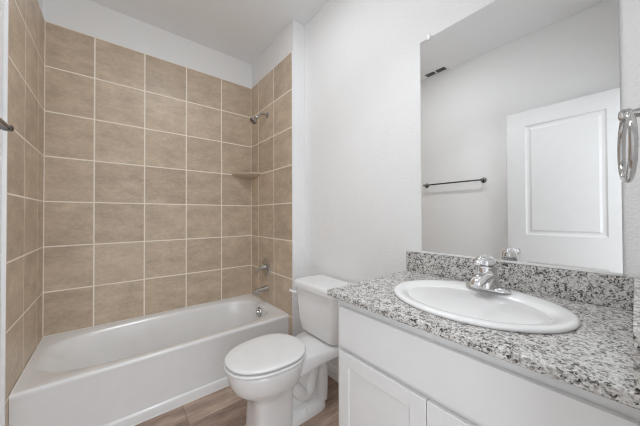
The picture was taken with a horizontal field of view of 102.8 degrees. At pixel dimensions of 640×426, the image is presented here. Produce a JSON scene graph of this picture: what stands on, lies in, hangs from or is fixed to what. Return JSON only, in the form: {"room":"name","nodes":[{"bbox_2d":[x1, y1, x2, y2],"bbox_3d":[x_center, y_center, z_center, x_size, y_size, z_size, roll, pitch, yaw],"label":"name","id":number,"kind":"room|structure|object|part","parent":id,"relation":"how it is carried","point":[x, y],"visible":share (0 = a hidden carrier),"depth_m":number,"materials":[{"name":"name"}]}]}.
{"room":"bathroom","nodes":[
{"label":"bathroom","id":0,"kind":"room"},
{"bbox_2d":[0,0,44,425],"bbox_3d":[-1.113,-0.206,0.679,0.127,2.851,2.752,0,-1,-39],"label":"wall","id":1,"kind":"structure","parent":0,"point":[26,27],"depth_m":1.37,"materials":[{"name":"tile"}]},
{"bbox_2d":[0,0,8,425],"bbox_3d":[-1.419,-0.065,1.148,0.015,2.582,0.010,0,-1,-39],"label":"trim","id":2,"kind":"structure","parent":1,"relation":"attached to","point":[5,2],"depth_m":1.15,"materials":[{"name":"white paint"}]},
{"bbox_2d":[0,118,13,131],"bbox_3d":[-1.071,-0.343,0.771,0.076,0.054,0.660,0,-1,-39],"label":"towel bar","id":3,"kind":"object","parent":1,"relation":"attached to","point":[4,126],"visible":1,"depth_m":1.00,"materials":[{"name":"silver metal"}]},
{"bbox_3d":[-1.262,-0.340,1.006,0.076,0.054,0.054,0,-1,-39],"label":"post","id":4,"kind":"part","parent":3,"relation":"part of","materials":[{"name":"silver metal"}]},
{"bbox_2d":[42,0,251,336],"bbox_3d":[-1.334,-0.188,2.358,1.900,2.851,0.162,0,-1,-39],"label":"wall","id":5,"kind":"structure","parent":0,"point":[147,127],"depth_m":2.12,"materials":[{"name":"tile"}]},
{"bbox_2d":[231,172,259,178],"bbox_3d":[-0.752,-0.385,2.591,0.216,0.048,0.216,0,-1,-39],"label":"corner shelf","id":6,"kind":"object","parent":5,"relation":"attached to","point":[244,175],"visible":1,"depth_m":2.59,"materials":[{"name":"beige ceramic"}]},
{"bbox_2d":[88,0,329,63],"bbox_3d":[-0.477,-1.668,1.310,1.900,0.080,2.900,0,-1,-39],"label":"ceiling","id":7,"kind":"structure","parent":0,"point":[243,30],"depth_m":2.12,"materials":[{"name":"paint"}]},
{"bbox_2d":[135,376,338,425],"bbox_3d":[-0.181,1.248,0.931,1.900,0.060,3.800,0,-1,-39],"label":"floor","id":8,"kind":"structure","parent":0,"point":[222,407],"depth_m":1.56,"materials":[{"name":"brown wood"}]},
{"bbox_2d":[9,294,288,425],"bbox_3d":[-1.084,1.043,1.951,1.528,0.380,0.760,0,-1,-39],"label":"bathtub","id":9,"kind":"object","parent":8,"relation":"on","point":[137,370],"visible":0.87,"depth_m":1.65,"materials":[{"name":"ceramic"}]},
{"bbox_3d":[-0.575,0.922,2.374,0.034,0.092,0.092,0,-1,-39],"label":"overflow plate","id":10,"kind":"part","parent":9,"relation":"part of","materials":[{"name":"silver metal"}]},
{"bbox_2d":[224,275,351,425],"bbox_3d":[-0.184,0.851,1.585,0.806,0.749,0.480,0,-1,-39],"label":"toilet","id":11,"kind":"object","parent":8,"relation":"on","point":[282,379],"visible":0.98,"depth_m":1.49,"materials":[{"name":"ceramic"}]},
{"bbox_3d":[-0.309,0.793,1.462,0.450,0.020,0.374,0,-1,-39],"label":"lid","id":12,"kind":"part","parent":11,"relation":"part of","materials":[{"name":"white plastic"}]},
{"bbox_3d":[-0.309,0.818,1.462,0.456,0.015,0.380,0,-1,-39],"label":"seat","id":13,"kind":"part","parent":11,"relation":"part of","materials":[{"name":"white plastic"}]},
{"bbox_3d":[0.040,0.679,1.765,0.232,0.314,0.442,0,-1,-39],"label":"tank","id":14,"kind":"part","parent":11,"relation":"part of","materials":[{"name":"ceramic"}]},
{"bbox_3d":[0.033,0.500,1.762,0.248,0.045,0.474,0,-1,-39],"label":"tank lid","id":15,"kind":"part","parent":11,"relation":"part of","materials":[{"name":"ceramic"}]},
{"bbox_2d":[338,300,639,425],"bbox_3d":[0.534,0.776,0.895,0.575,0.878,0.791,0,-1,-39],"label":"vanity cabinet","id":16,"kind":"object","parent":8,"relation":"on","point":[392,372],"visible":0.95,"depth_m":0.71,"materials":[{"name":"paint"}]},
{"bbox_3d":[0.196,0.817,0.870,0.010,0.467,0.263,0,-1,-39],"label":"door panel","id":17,"kind":"part","parent":16,"relation":"part of","materials":[{"name":"paint"}]},
{"bbox_3d":[0.195,0.817,0.870,0.018,0.563,0.359,0,-1,-39],"label":"door","id":18,"kind":"part","parent":16,"relation":"part of","materials":[{"name":"paint"}]},
{"bbox_3d":[0.430,0.813,0.581,0.018,0.563,0.380,0,-1,-39],"label":"door","id":19,"kind":"part","parent":16,"relation":"part of","materials":[{"name":"paint"}]},
{"bbox_2d":[327,270,639,409],"bbox_3d":[0.523,0.323,0.917,0.598,0.026,0.829,0,-1,-39],"label":"countertop","id":20,"kind":"structure","parent":16,"relation":"on","point":[596,357],"depth_m":0.63,"materials":[{"name":"stone"}]},
{"bbox_2d":[394,280,580,333],"bbox_3d":[0.530,0.379,0.900,0.452,0.166,0.548,0,-1,-39],"label":"sink","id":21,"kind":"object","parent":20,"relation":"in","point":[516,311],"visible":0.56,"depth_m":0.83,"materials":[{"name":"ceramic"}]},
{"bbox_2d":[465,254,510,293],"bbox_3d":[0.641,0.228,0.971,0.141,0.134,0.154,0,-1,21],"label":"sink faucet","id":22,"kind":"object","parent":21,"relation":"on","point":[486,276],"visible":1,"depth_m":0.96,"materials":[{"name":"silver metal"}]},
{"bbox_3d":[0.607,0.249,0.962,0.119,0.058,0.068,0,-1,-39],"label":"spout","id":23,"kind":"part","parent":22,"relation":"part of","materials":[{"name":"silver metal"}]},
{"bbox_3d":[0.632,0.181,0.983,0.106,0.039,0.058,0,-1,-39],"label":"lever","id":24,"kind":"part","parent":22,"relation":"part of","materials":[{"name":"silver metal"}]},
{"bbox_3d":[0.651,0.288,0.997,0.056,0.014,0.154,0,-1,-39],"label":"plate","id":25,"kind":"part","parent":22,"relation":"part of","materials":[{"name":"silver metal"}]},
{"bbox_2d":[633,277,639,393],"bbox_3d":[0.774,0.254,0.609,0.596,0.104,0.033,0,-1,-39],"label":"side splash","id":26,"kind":"object","parent":20,"relation":"on","point":[636,295],"visible":1,"depth_m":0.43,"materials":[{"name":"stone"}]},
{"bbox_2d":[251,0,639,366],"bbox_3d":[0.219,-0.200,1.760,0.243,2.851,2.752,0,-1,-39],"label":"wall","id":27,"kind":"structure","parent":0,"point":[358,213],"depth_m":1.78,"materials":[{"name":"paint"}]},
{"bbox_2d":[250,112,268,124],"bbox_3d":[-0.580,-0.903,2.422,0.171,0.140,0.076,0,-1,-36],"label":"shower","id":28,"kind":"object","parent":27,"relation":"attached to","point":[253,120],"visible":1,"depth_m":2.40,"materials":[{"name":"silver metal"}]},
{"bbox_2d":[254,285,268,294],"bbox_3d":[-0.551,0.726,2.405,0.137,0.074,0.062,0,-1,-39],"label":"tub spout","id":29,"kind":"object","parent":27,"relation":"attached to","point":[257,291],"visible":1,"depth_m":2.39,"materials":[{"name":"silver metal"}]},
{"bbox_2d":[255,258,270,275],"bbox_3d":[-0.560,0.523,2.443,0.099,0.176,0.176,0,-1,-39],"label":"shower valve","id":30,"kind":"object","parent":27,"relation":"attached to","point":[265,267],"visible":1,"depth_m":2.43,"materials":[{"name":"silver metal"}]},
{"bbox_3d":[-0.568,0.534,2.446,0.095,0.083,0.061,0,-1,-30],"label":"valve handle","id":31,"kind":"part","parent":30,"relation":"part of","materials":[{"name":"silver metal"}]},
{"bbox_2d":[292,51,293,335],"bbox_3d":[-0.224,-0.060,2.119,0.015,2.582,0.010,0,-1,-39],"label":"trim","id":32,"kind":"structure","parent":27,"relation":"attached to","point":[292,51],"depth_m":2.11,"materials":[{"name":"white paint"}]},
{"bbox_2d":[327,361,338,382],"bbox_3d":[0.154,1.178,1.751,0.116,0.095,1.019,0,-1,-39],"label":"baseboard","id":33,"kind":"structure","parent":27,"relation":"attached to","point":[333,372],"depth_m":1.90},
{"bbox_2d":[406,251,633,310],"bbox_3d":[0.736,0.259,1.113,0.020,0.104,0.796,0,-1,-39],"label":"backsplash","id":34,"kind":"structure","parent":27,"relation":"attached to","point":[615,291],"depth_m":0.96,"materials":[{"name":"stone"}]},
{"bbox_2d":[420,0,622,275],"bbox_3d":[0.757,-0.365,1.098,0.012,1.142,0.690,0,-1,-39],"label":"wall mirror","id":35,"kind":"object","parent":27,"relation":"attached to","point":[520,99],"visible":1,"depth_m":1.02,"materials":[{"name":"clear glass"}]},
{"bbox_3d":[0.405,-0.217,0.216,1.670,2.851,0.120,0,-1,-39],"label":"wall","id":36,"kind":"structure","parent":0,"visible":0},
{"bbox_2d":[617,108,639,183],"bbox_3d":[0.661,-0.148,0.535,0.148,0.170,0.054,0,-1,-39],"label":"towel ring","id":37,"kind":"object","parent":36,"relation":"attached to","point":[627,117],"visible":1,"depth_m":0.52,"materials":[{"name":"silver metal"}]},
{"bbox_3d":[0.662,-0.209,0.535,0.048,0.048,0.051,0,-1,-39],"label":"post","id":38,"kind":"part","parent":37,"relation":"part of","materials":[{"name":"silver metal"}]}
]}

